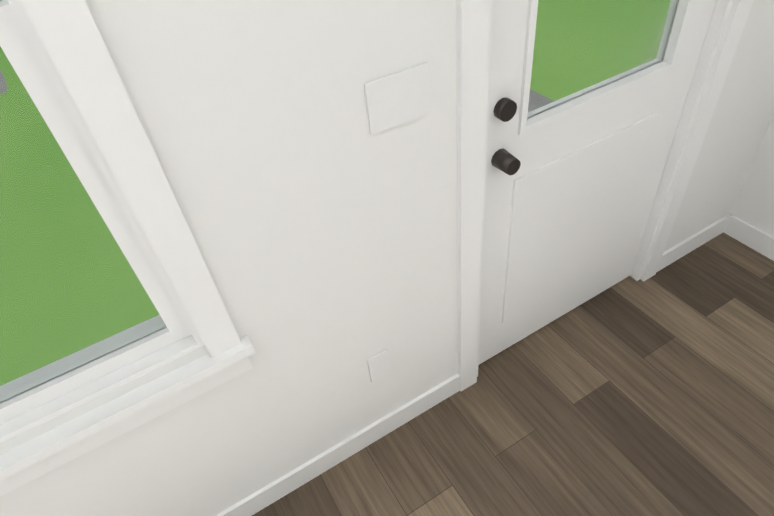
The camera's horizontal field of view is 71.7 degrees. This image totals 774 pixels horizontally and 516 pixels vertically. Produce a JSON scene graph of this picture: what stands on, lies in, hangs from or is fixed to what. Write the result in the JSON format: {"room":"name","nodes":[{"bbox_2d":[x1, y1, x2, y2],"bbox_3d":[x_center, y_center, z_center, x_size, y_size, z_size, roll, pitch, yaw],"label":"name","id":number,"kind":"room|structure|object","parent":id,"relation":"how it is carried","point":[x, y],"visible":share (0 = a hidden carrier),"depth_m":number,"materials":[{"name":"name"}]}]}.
{"room":"house entryway","nodes":[
{"label":"house entryway","id":0,"kind":"room"},
{"bbox_2d":[0,0,773,515],"bbox_3d":[0.791,-0.884,1.389,8.320,2.800,0.150,-26,46,-18],"label":"wall","id":1,"kind":"structure","parent":0,"point":[322,222],"depth_m":1.27,"materials":[{"name":"paint"}]},
{"bbox_2d":[0,0,255,496],"bbox_3d":[-1.204,-0.009,0.553,1.790,1.690,0.188,-26,46,-18],"label":"window","id":2,"kind":"structure","parent":1,"relation":"in","point":[57,54],"depth_m":1.08,"materials":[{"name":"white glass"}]},
{"bbox_2d":[367,349,390,381],"bbox_3d":[-0.024,0.337,1.674,0.070,0.115,0.006,-26,46,-18],"label":"electrical outlet","id":3,"kind":"object","parent":1,"relation":"attached to","point":[378,365],"visible":1,"depth_m":1.67,"materials":[{"name":"white plastic"}]},
{"bbox_2d":[364,62,429,134],"bbox_3d":[0.024,-0.337,1.138,0.150,0.115,0.006,-26,46,-18],"label":"light switch","id":4,"kind":"object","parent":1,"relation":"attached to","point":[397,98],"visible":1,"depth_m":1.13,"materials":[{"name":"white plastic"}]},
{"bbox_2d":[216,214,730,515],"bbox_3d":[-0.202,0.692,1.836,4.174,0.100,0.012,-26,46,-18],"label":"baseboard","id":5,"kind":"structure","parent":1,"relation":"attached to","point":[281,487],"depth_m":1.88,"materials":[{"name":"white wood"}]},
{"bbox_2d":[456,0,753,390],"bbox_3d":[0.594,-0.521,1.526,1.060,2.125,0.175,-26,46,-18],"label":"front door","id":6,"kind":"structure","parent":1,"relation":"in","point":[566,204],"depth_m":1.68,"materials":[{"name":"white wood"}]},
{"bbox_2d":[252,232,773,515],"bbox_3d":[4.009,3.541,-1.583,8.320,0.100,12.260,-26,46,-18],"label":"floor","id":7,"kind":"structure","parent":0,"point":[650,396],"depth_m":1.90,"materials":[{"name":"brown wood"}]},
{"bbox_2d":[724,116,773,260],"bbox_3d":[2.938,0.413,-0.265,0.132,2.800,5.650,-26,46,-18],"label":"wall","id":8,"kind":"structure","parent":0,"point":[750,223],"depth_m":2.33,"materials":[{"name":"paint"}]},
{"label":"outside","id":9,"kind":"structure","parent":0,"visible":0},
{"bbox_2d":[0,0,670,385],"bbox_3d":[-48.436,-77.062,88.059,200.000,3.800,248.570,-26,46,-18],"label":"ground","id":10,"kind":"structure","parent":9,"point":[110,310],"depth_m":3.66,"materials":[{"name":"green plant"}]},
{"bbox_2d":[0,70,7,93],"bbox_3d":[-11.748,-5.593,6.111,10.500,6.050,14.300,-26,46,-18],"label":"house","id":11,"kind":"structure","parent":10,"relation":"on","point":[3,80],"depth_m":5.25,"materials":[{"name":"grey"}]},
{"bbox_2d":[528,89,553,111],"bbox_3d":[0.204,-1.256,2.150,2.500,3.000,1.840,-26,46,-18],"label":"porch","id":12,"kind":"object","parent":10,"relation":"on","point":[533,96],"depth_m":3.60,"materials":[{"name":"grey"}]}
]}

